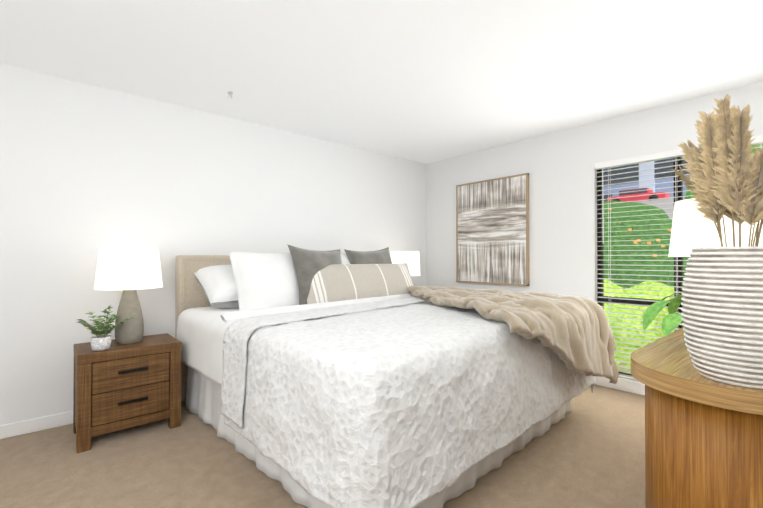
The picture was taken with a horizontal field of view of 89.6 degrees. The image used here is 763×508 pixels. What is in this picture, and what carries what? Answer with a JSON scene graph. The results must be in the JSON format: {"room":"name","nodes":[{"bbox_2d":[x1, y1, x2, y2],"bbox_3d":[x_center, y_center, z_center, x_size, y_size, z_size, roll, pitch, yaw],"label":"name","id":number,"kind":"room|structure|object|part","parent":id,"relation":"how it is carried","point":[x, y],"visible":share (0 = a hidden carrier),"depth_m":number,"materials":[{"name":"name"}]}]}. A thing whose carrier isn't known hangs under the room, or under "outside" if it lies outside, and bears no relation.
{"room":"bedroom","nodes":[
{"label":"bedroom","id":0,"kind":"room"},
{"bbox_2d":[0,63,425,424],"bbox_3d":[-1.427,-0.012,3.488,5.550,2.430,0.150,0,-1,-41],"label":"wall","id":1,"kind":"structure","parent":0,"point":[87,171],"depth_m":2.97,"materials":[{"name":"white paint"}]},
{"bbox_2d":[0,411,72,439],"bbox_3d":[-1.374,1.158,3.417,5.250,0.090,0.012,0,-1,-41],"label":"baseboard","id":2,"kind":"structure","parent":1,"relation":"attached to","point":[9,430],"depth_m":2.58,"materials":[{"name":"white"}]},
{"bbox_2d":[0,384,645,507],"bbox_3d":[-0.182,1.241,2.049,5.550,0.100,3.940,0,-1,-41],"label":"floor","id":3,"kind":"structure","parent":0,"point":[588,451],"depth_m":2.12,"materials":[{"name":"carpet"}]},
{"bbox_2d":[73,333,181,452],"bbox_3d":[-1.736,0.903,2.631,0.570,0.585,0.424,0,-1,-41],"label":"nightstand","id":4,"kind":"object","parent":3,"relation":"on","point":[117,387],"visible":1,"depth_m":2.48,"materials":[{"name":"brown wood"}]},
{"bbox_2d":[77,305,137,350],"bbox_3d":[-1.771,0.466,2.478,0.331,0.286,0.281,0,-1,-41],"label":"plant","id":5,"kind":"object","parent":4,"relation":"on","point":[100,341],"visible":1,"depth_m":2.44,"materials":[{"name":"green plant"}]},
{"bbox_3d":[-1.788,0.567,2.451,0.108,0.082,0.108,0,-1,-41],"label":"pot","id":6,"kind":"part","parent":5,"relation":"part of","materials":[{"name":"ceramic"}]},
{"bbox_2d":[94,247,162,343],"bbox_3d":[-1.749,0.283,2.667,0.400,0.655,0.400,0,-1,-41],"label":"lamp","id":7,"kind":"object","parent":4,"relation":"on","point":[129,271],"visible":0.98,"depth_m":2.56,"materials":[{"name":"fabric"}]},
{"bbox_3d":[-1.749,0.095,2.669,0.400,0.280,0.400,0,-1,-41],"label":"lamp shade","id":8,"kind":"part","parent":7,"relation":"part of","materials":[{"name":"fabric"}]},
{"bbox_2d":[175,244,618,507],"bbox_3d":[0.026,0.558,2.953,2.471,1.282,2.531,0,-1,-41],"label":"bed","id":9,"kind":"object","parent":3,"relation":"on","point":[338,379],"visible":1,"depth_m":1.99,"materials":[{"name":"fabric"}]},
{"bbox_3d":[-0.817,0.601,3.795,2.180,1.170,0.152,0,-1,-41],"label":"headboard","id":10,"kind":"part","parent":9,"relation":"part of","materials":[{"name":"fabric"}]},
{"bbox_2d":[177,306,238,385],"bbox_3d":[-0.001,0.680,2.946,2.270,0.520,2.212,0,-1,-44],"label":"mattress","id":11,"kind":"object","parent":9,"relation":"on","point":[200,330],"depth_m":2.63,"materials":[{"name":"white fabric"}]},
{"bbox_2d":[408,285,618,383],"bbox_3d":[0.651,0.620,3.003,1.436,0.662,1.818,0,-1,-44],"label":"throw","id":12,"kind":"object","parent":9,"relation":"on","point":[545,338],"depth_m":2.41,"materials":[{"name":"beige fabric"}]},
{"bbox_2d":[630,327,762,507],"bbox_3d":[1.769,0.789,1.817,2.120,0.800,0.560,0,-1,-41],"label":"dresser","id":13,"kind":"object","parent":3,"relation":"on","point":[703,442],"visible":0.81,"depth_m":1.19,"materials":[{"name":"brown wood"}]},
{"bbox_2d":[643,294,683,336],"bbox_3d":[1.338,0.281,1.613,0.454,0.211,0.375,0,-1,-41],"label":"plant","id":14,"kind":"object","parent":13,"relation":"on","point":[671,321],"visible":0.23,"depth_m":1.63,"materials":[{"name":"green plant"}]},
{"bbox_2d":[668,198,762,256],"bbox_3d":[1.660,0.061,1.887,0.400,0.655,0.400,0,-1,-41],"label":"lamp","id":15,"kind":"object","parent":13,"relation":"on","point":[692,227],"visible":0.17,"depth_m":1.81,"materials":[{"name":"ceramic"}]},
{"bbox_2d":[670,94,762,388],"bbox_3d":[1.094,-0.043,1.188,0.290,0.851,0.348,0,-1,-41],"label":"vase","id":16,"kind":"object","parent":13,"relation":"on","point":[722,307],"visible":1,"depth_m":1.12,"materials":[{"name":"white ceramic"}]},
{"bbox_3d":[0.473,0.920,4.557,0.570,0.585,0.424,0,-1,-41],"label":"nightstand","id":17,"kind":"object","parent":3,"relation":"on","visible":0},
{"bbox_2d":[390,251,419,275],"bbox_3d":[0.272,0.298,4.496,0.364,0.655,0.364,0,-1,-41],"label":"lamp","id":18,"kind":"object","parent":17,"relation":"on","point":[411,259],"visible":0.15,"depth_m":4.35,"materials":[{"name":"fabric"}]},
{"bbox_2d":[0,0,762,163],"bbox_3d":[-0.182,-1.289,2.071,5.550,0.100,3.940,0,-1,-41],"label":"ceiling","id":19,"kind":"structure","parent":0,"point":[425,81],"depth_m":2.43,"materials":[{"name":"white paint"}]},
{"bbox_2d":[426,81,762,300],"bbox_3d":[1.751,-0.008,3.951,0.150,2.430,3.330,0,-1,-41],"label":"wall","id":20,"kind":"structure","parent":0,"point":[558,166],"depth_m":3.80,"materials":[{"name":"white paint"}]},
{"bbox_2d":[456,173,529,285],"bbox_3d":[1.241,-0.254,4.392,0.037,1.190,0.932,0,-1,-41],"label":"picture","id":21,"kind":"object","parent":20,"relation":"attached to","point":[492,231],"visible":0.96,"depth_m":4.34,"materials":[{"name":"beige wood"}]},
{"label":"outside","id":22,"kind":"structure","parent":0,"visible":0},
{"bbox_2d":[617,360,630,371],"bbox_3d":[18.762,1.477,27.087,55.880,0.100,44.000,0,-1,-41],"label":"soil","id":23,"kind":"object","parent":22,"point":[624,369],"depth_m":4.12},
{"bbox_2d":[604,279,683,366],"bbox_3d":[3.042,0.763,3.918,1.404,1.278,5.909,0,-1,-41],"label":"hedge","id":24,"kind":"object","parent":23,"relation":"on","point":[635,312],"depth_m":3.94,"materials":[{"name":"green plant"}]},
{"bbox_2d":[603,201,689,288],"bbox_3d":[4.636,0.233,7.615,3.344,2.657,4.841,0,-1,-41],"label":"bush","id":25,"kind":"object","parent":23,"relation":"on","point":[653,247],"depth_m":6.42,"materials":[{"name":"green plant"}]},
{"bbox_2d":[609,202,671,256],"bbox_3d":[3.526,-0.458,7.429,1.328,1.065,3.358,0,-1,-41],"label":"flowers","id":26,"kind":"object","parent":25,"relation":"attached to","point":[630,229],"depth_m":6.30,"materials":[{"name":"orange plant"}]},
{"bbox_2d":[637,197,684,220],"bbox_3d":[30.320,-1.316,46.480,33.000,5.820,70.000,0,-1,-41],"label":"road","id":27,"kind":"structure","parent":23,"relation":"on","point":[668,205],"depth_m":30.42,"materials":[{"name":"grey asphalt"}]},
{"bbox_2d":[603,158,691,200],"bbox_3d":[33.832,-18.357,43.055,8.400,28.200,80.000,0,-1,-41],"label":"building","id":28,"kind":"structure","parent":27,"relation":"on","point":[655,186],"depth_m":42.29,"materials":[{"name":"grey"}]},
{"bbox_2d":[649,195,657,199],"bbox_3d":[22.902,-4.678,32.344,0.220,0.660,0.660,0,-1,-41],"label":"wheel","id":29,"kind":"object","parent":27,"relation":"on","point":[650,197],"depth_m":32.20,"materials":[{"name":"black rubber"}]},
{"bbox_2d":[607,188,669,201],"bbox_3d":[22.660,-5.149,33.994,1.800,1.130,4.400,0,-1,-41],"label":"car","id":30,"kind":"object","parent":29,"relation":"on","point":[637,197],"depth_m":33.21,"materials":[{"name":"red metal"}]},
{"bbox_2d":[619,188,646,195],"bbox_3d":[21.966,-5.438,33.591,0.060,0.400,2.100,0,-1,-41],"label":"window","id":31,"kind":"structure","parent":22,"point":[636,192],"depth_m":33.52,"materials":[{"name":"grey"}]},
{"bbox_3d":[2.441,1.150,3.150,0.150,0.100,1.230,0,-1,-41],"label":"wall","id":32,"kind":"structure","parent":0,"visible":0},
{"bbox_2d":[595,376,644,395],"bbox_3d":[2.396,1.148,3.110,0.070,0.105,1.270,0,-1,-41],"label":"baseboard","id":33,"kind":"structure","parent":32,"relation":"attached to","point":[630,385],"depth_m":3.36,"materials":[{"name":"white"}]},
{"bbox_2d":[594,134,762,375],"bbox_3d":[2.441,0.125,3.159,0.150,1.951,1.232,0,-1,-41],"label":"window","id":34,"kind":"structure","parent":32,"relation":"in","point":[598,223],"depth_m":3.48,"materials":[{"name":"brown metal"}]},
{"bbox_3d":[2.449,0.126,3.165,0.060,1.950,1.230,0,-1,-41],"label":"frame","id":35,"kind":"part","parent":34,"relation":"part of","materials":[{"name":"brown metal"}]},
{"bbox_2d":[595,135,762,379],"bbox_3d":[2.404,0.120,3.126,0.065,1.936,1.220,0,-1,-41],"label":"window blinds","id":36,"kind":"object","parent":34,"relation":"attached to","point":[758,139],"visible":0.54,"depth_m":3.34,"materials":[{"name":"white plastic"}]},
{"bbox_3d":[6.836,0.035,7.211,0.320,2.400,0.304,0,-1,-41],"label":"trunk","id":37,"kind":"object","parent":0,"visible":0},
{"bbox_2d":[684,144,762,199],"bbox_3d":[8.164,-1.347,6.036,3.774,6.511,6.726,0,-1,-20],"label":"tree","id":38,"kind":"object","parent":37,"relation":"attached to","point":[692,193],"depth_m":7.31,"materials":[{"name":"plant"}]}
]}

